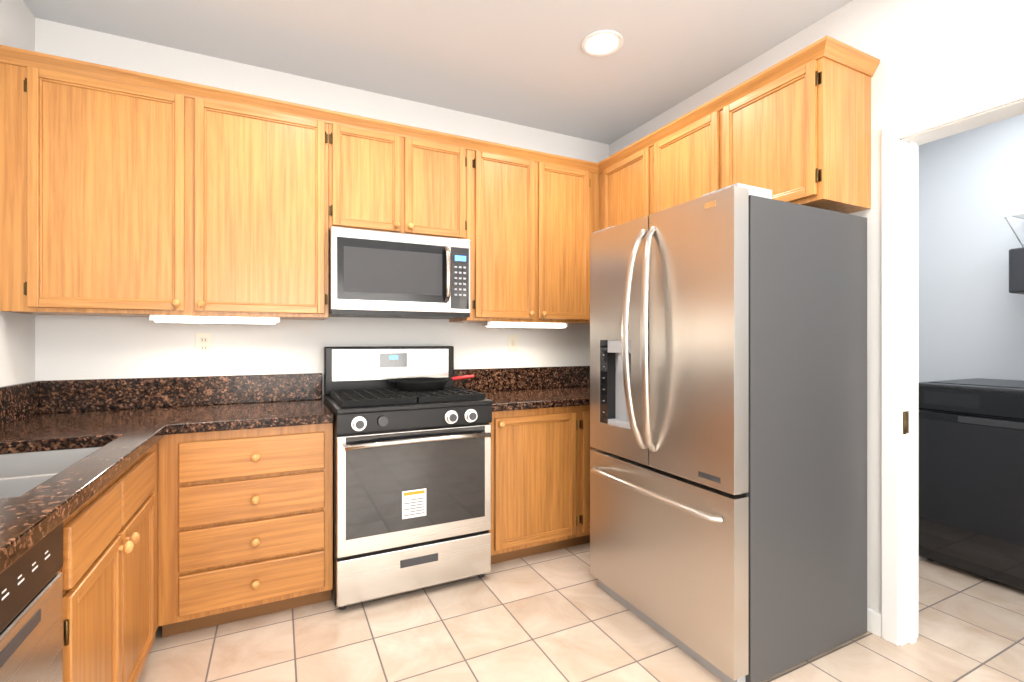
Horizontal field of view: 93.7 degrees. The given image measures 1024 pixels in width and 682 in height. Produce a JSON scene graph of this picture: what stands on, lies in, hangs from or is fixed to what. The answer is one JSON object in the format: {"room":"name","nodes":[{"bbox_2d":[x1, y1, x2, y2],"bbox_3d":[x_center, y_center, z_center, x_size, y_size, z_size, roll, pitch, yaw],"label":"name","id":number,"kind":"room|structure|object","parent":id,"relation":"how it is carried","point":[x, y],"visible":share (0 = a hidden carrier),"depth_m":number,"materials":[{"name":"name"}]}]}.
{"room":"kitchen","nodes":[
{"label":"kitchen","id":0,"kind":"room"},
{"bbox_2d":[0,0,34,386],"bbox_3d":[-1.008,-0.130,-0.363,0.120,2.720,5.670,0,0,-26],"label":"wall","id":1,"kind":"structure","parent":0,"point":[17,330],"depth_m":2.05,"materials":[{"name":"white paint"}]},
{"bbox_2d":[35,18,608,400],"bbox_3d":[-0.755,-0.130,2.980,3.505,2.720,0.120,0,0,-26],"label":"wall","id":2,"kind":"structure","parent":0,"point":[88,347],"depth_m":2.63,"materials":[{"name":"white paint"}]},
{"bbox_2d":[0,63,328,319],"bbox_3d":[-1.556,-0.632,2.314,1.237,1.025,0.372,0,0,-26],"label":"upper cabinet","id":3,"kind":"object","parent":2,"relation":"attached to","point":[118,199],"visible":1,"depth_m":2.14,"materials":[{"name":"brown wood"}]},
{"bbox_2d":[149,314,279,323],"bbox_3d":[-1.409,-0.103,2.307,0.530,0.034,0.087,0,0,-26],"label":"under-cabinet light","id":4,"kind":"object","parent":3,"relation":"attached to","point":[210,319],"visible":1,"depth_m":2.26,"materials":[{"name":"white plastic"}]},
{"bbox_2d":[196,333,211,354],"bbox_3d":[-1.602,0.015,2.495,0.072,0.116,0.009,0,0,-26],"label":"duplex electrical outlet","id":5,"kind":"object","parent":2,"relation":"attached to","point":[203,343],"visible":1,"depth_m":2.49,"materials":[{"name":"white plastic"}]},
{"bbox_2d":[329,124,466,238],"bbox_3d":[-0.660,-0.860,2.751,0.754,0.570,0.372,0,0,-26],"label":"upper cabinet","id":6,"kind":"object","parent":2,"relation":"attached to","point":[380,181],"visible":0.94,"depth_m":2.60,"materials":[{"name":"brown wood"}]},
{"bbox_2d":[0,45,599,173],"bbox_3d":[-0.730,-1.145,2.551,2.931,0.056,0.034,0,0,-26],"label":"crown molding","id":7,"kind":"structure","parent":6,"relation":"attached to","point":[8,55],"depth_m":2.31,"materials":[{"name":"brown wood"}]},
{"bbox_2d":[329,226,470,318],"bbox_3d":[-0.644,-0.354,2.712,0.744,0.438,0.457,0,0,-26],"label":"microwave","id":8,"kind":"object","parent":6,"relation":"attached to","point":[377,274],"visible":1,"depth_m":2.54,"materials":[{"name":"grey metal"}]},
{"bbox_2d":[508,335,517,351],"bbox_3d":[0.009,0.015,3.277,0.072,0.116,0.016,0,0,-26],"label":"outlet","id":9,"kind":"object","parent":2,"relation":"attached to","point":[512,343],"visible":1,"depth_m":3.28,"materials":[{"name":"white plastic"}]},
{"bbox_2d":[449,149,598,324],"bbox_3d":[0.100,-0.632,3.122,0.937,1.025,0.372,0,0,-26],"label":"upper cabinet","id":10,"kind":"object","parent":2,"relation":"attached to","point":[532,226],"visible":0.94,"depth_m":2.96,"materials":[{"name":"brown wood"}]},
{"bbox_2d":[482,321,567,327],"bbox_3d":[0.092,-0.103,3.039,0.570,0.034,0.087,0,0,-26],"label":"under-cabinet light","id":11,"kind":"object","parent":10,"relation":"attached to","point":[524,324],"visible":1,"depth_m":2.99,"materials":[{"name":"white plastic"}]},
{"bbox_2d":[22,0,852,143],"bbox_3d":[1.269,-1.520,0.814,5.245,0.060,5.790,0,0,-26],"label":"ceiling","id":12,"kind":"structure","parent":0,"point":[529,63],"depth_m":2.40,"materials":[{"name":"white paint"}]},
{"bbox_2d":[581,30,622,56],"bbox_3d":[0.450,-1.485,2.400,0.208,0.009,0.208,0,0,-26],"label":"recessed light","id":13,"kind":"object","parent":12,"relation":"in","point":[599,43],"visible":1,"depth_m":2.39,"materials":[{"name":"white glass"}]},
{"bbox_2d":[138,543,1023,681],"bbox_3d":[1.269,1.260,0.814,5.245,0.060,5.790,0,0,-26],"label":"floor","id":14,"kind":"structure","parent":0,"point":[559,615],"depth_m":1.97,"materials":[{"name":"tile"}]},
{"bbox_2d":[0,522,62,681],"bbox_3d":[-1.099,0.802,0.640,0.590,0.855,0.598,0,0,-26],"label":"dishwasher","id":15,"kind":"object","parent":14,"relation":"on","point":[31,614],"visible":0.83,"depth_m":0.91,"materials":[{"name":"grey metal"}]},
{"bbox_2d":[59,442,157,681],"bbox_3d":[-1.434,0.801,1.364,0.625,0.857,0.990,0,0,-26],"label":"base cabinet","id":16,"kind":"object","parent":14,"relation":"on","point":[109,570],"visible":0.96,"depth_m":1.36,"materials":[{"name":"brown wood"}]},
{"bbox_2d":[8,378,143,385],"bbox_3d":[-1.799,0.278,2.050,0.390,0.190,0.633,0,0,-26],"label":"backsplash","id":17,"kind":"structure","parent":16,"relation":"on","point":[85,382],"depth_m":2.27,"materials":[{"name":"brown stone"}]},
{"bbox_2d":[0,377,183,573],"bbox_3d":[-1.326,0.278,1.148,0.630,0.190,2.670,0,0,-26],"label":"countertop","id":18,"kind":"structure","parent":16,"relation":"on","point":[123,423],"depth_m":1.73,"materials":[{"name":"brown stone"}]},
{"bbox_2d":[0,447,100,498],"bbox_3d":[-1.414,0.476,1.280,0.460,0.206,0.772,0,0,-26],"label":"sink","id":19,"kind":"object","parent":18,"relation":"in","point":[21,474],"visible":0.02,"depth_m":1.59,"materials":[{"name":"silver metal"}]},
{"bbox_2d":[158,423,332,636],"bbox_3d":[-1.241,0.801,2.312,0.660,0.857,0.652,0,0,-26],"label":"base cabinet","id":20,"kind":"object","parent":14,"relation":"on","point":[245,523],"visible":1,"depth_m":2.04,"materials":[{"name":"brown wood"}]},
{"bbox_2d":[172,373,333,433],"bbox_3d":[-1.218,0.278,2.332,0.601,0.190,0.637,0,0,-26],"label":"countertop","id":21,"kind":"structure","parent":20,"relation":"on","point":[232,402],"depth_m":2.47,"materials":[{"name":"brown stone"}]},
{"bbox_2d":[324,346,492,609],"bbox_3d":[-0.571,0.631,2.562,0.756,1.198,0.720,0,0,-26],"label":"range","id":22,"kind":"object","parent":14,"relation":"on","point":[411,490],"visible":0.94,"depth_m":2.31,"materials":[{"name":"silver metal"}]},
{"bbox_2d":[388,375,473,390],"bbox_3d":[-0.457,0.236,2.742,0.504,0.072,0.306,0,0,-26],"label":"skillet","id":23,"kind":"object","parent":22,"relation":"on","point":[419,384],"visible":1,"depth_m":2.62,"materials":[{"name":"black metal"}]},
{"bbox_2d":[489,405,595,563],"bbox_3d":[0.311,0.801,3.069,1.266,0.857,0.652,0,0,-26],"label":"base cabinet","id":24,"kind":"object","parent":14,"relation":"on","point":[540,480],"visible":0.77,"depth_m":2.68,"materials":[{"name":"brown wood"}]},
{"bbox_2d":[454,366,589,411],"bbox_3d":[0.308,0.278,3.077,1.266,0.190,0.633,0,0,-26],"label":"countertop","id":25,"kind":"structure","parent":24,"relation":"on","point":[524,388],"depth_m":3.18,"materials":[{"name":"brown stone"}]},
{"bbox_2d":[590,183,866,681],"bbox_3d":[0.893,0.342,2.185,0.879,1.777,0.855,0,0,-26],"label":"refrigerator","id":26,"kind":"object","parent":14,"relation":"on","point":[728,433],"visible":1,"depth_m":1.84,"materials":[{"name":"grey metal"}]},
{"bbox_2d":[919,378,1023,589],"bbox_3d":[2.743,0.731,2.562,0.784,0.999,0.691,0,0,-26],"label":"washer","id":27,"kind":"object","parent":14,"relation":"on","point":[971,475],"visible":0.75,"depth_m":2.48,"materials":[{"name":"black metal"}]},
{"bbox_2d":[609,0,1023,612],"bbox_3d":[2.009,-0.130,1.174,0.120,2.720,5.550,0,0,-26],"label":"wall","id":28,"kind":"structure","parent":0,"point":[933,54],"depth_m":1.98,"materials":[{"name":"white paint"}]},
{"bbox_2d":[573,146,651,324],"bbox_3d":[0.746,-0.632,3.184,0.384,1.025,0.826,0,0,-26],"label":"upper cabinet","id":29,"kind":"object","parent":28,"relation":"attached to","point":[625,190],"visible":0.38,"depth_m":2.94,"materials":[{"name":"brown wood"}]},
{"bbox_2d":[652,57,870,213],"bbox_3d":[1.138,-0.853,2.380,0.384,0.585,0.960,0,0,-26],"label":"upper cabinet","id":30,"kind":"object","parent":28,"relation":"attached to","point":[801,135],"visible":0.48,"depth_m":2.02,"materials":[{"name":"brown wood"}]},
{"bbox_2d":[596,36,839,172],"bbox_3d":[0.909,-1.145,2.497,0.034,0.056,1.440,0,0,-26],"label":"crown molding","id":31,"kind":"structure","parent":30,"relation":"attached to","point":[837,51],"depth_m":2.23,"materials":[{"name":"brown wood"}]},
{"bbox_2d":[828,42,879,76],"bbox_3d":[1.384,-1.145,1.947,0.321,0.056,0.034,0,0,-26],"label":"crown molding","id":32,"kind":"structure","parent":30,"relation":"attached to","point":[855,59],"depth_m":1.95,"materials":[{"name":"brown wood"}]},
{"bbox_2d":[867,607,880,636],"bbox_3d":[1.134,1.183,2.815,0.014,0.095,1.831,0,0,-26],"label":"baseboard","id":33,"kind":"structure","parent":28,"relation":"attached to","point":[873,622],"depth_m":2.00,"materials":[{"name":"white"}]},
{"bbox_2d":[881,80,1023,645],"bbox_3d":[1.806,0.177,1.593,0.158,2.106,0.952,0,0,-26],"label":"door frame","id":34,"kind":"structure","parent":28,"relation":"attached to","point":[892,136],"depth_m":1.95,"materials":[{"name":"white wood"}]},
{"bbox_2d":[903,411,908,433],"bbox_3d":[1.595,0.330,1.940,0.042,0.090,0.010,0,0,-26],"label":"strike plate","id":35,"kind":"object","parent":34,"relation":"attached to","point":[905,422],"visible":1,"depth_m":1.94,"materials":[{"name":"gold metal"}]},
{"bbox_2d":[919,113,1023,381],"bbox_3d":[3.233,-0.130,2.634,0.120,2.720,2.340,0,0,-26],"label":"wall","id":36,"kind":"structure","parent":0,"point":[971,307],"depth_m":3.08,"materials":[{"name":"white paint"}]},
{"bbox_2d":[1002,208,1023,293],"bbox_3d":[3.121,-0.610,2.371,0.317,0.680,0.933,0,0,-26],"label":"shelf","id":37,"kind":"object","parent":36,"relation":"attached to","point":[1016,270],"visible":1,"depth_m":2.69,"materials":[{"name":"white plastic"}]}
]}

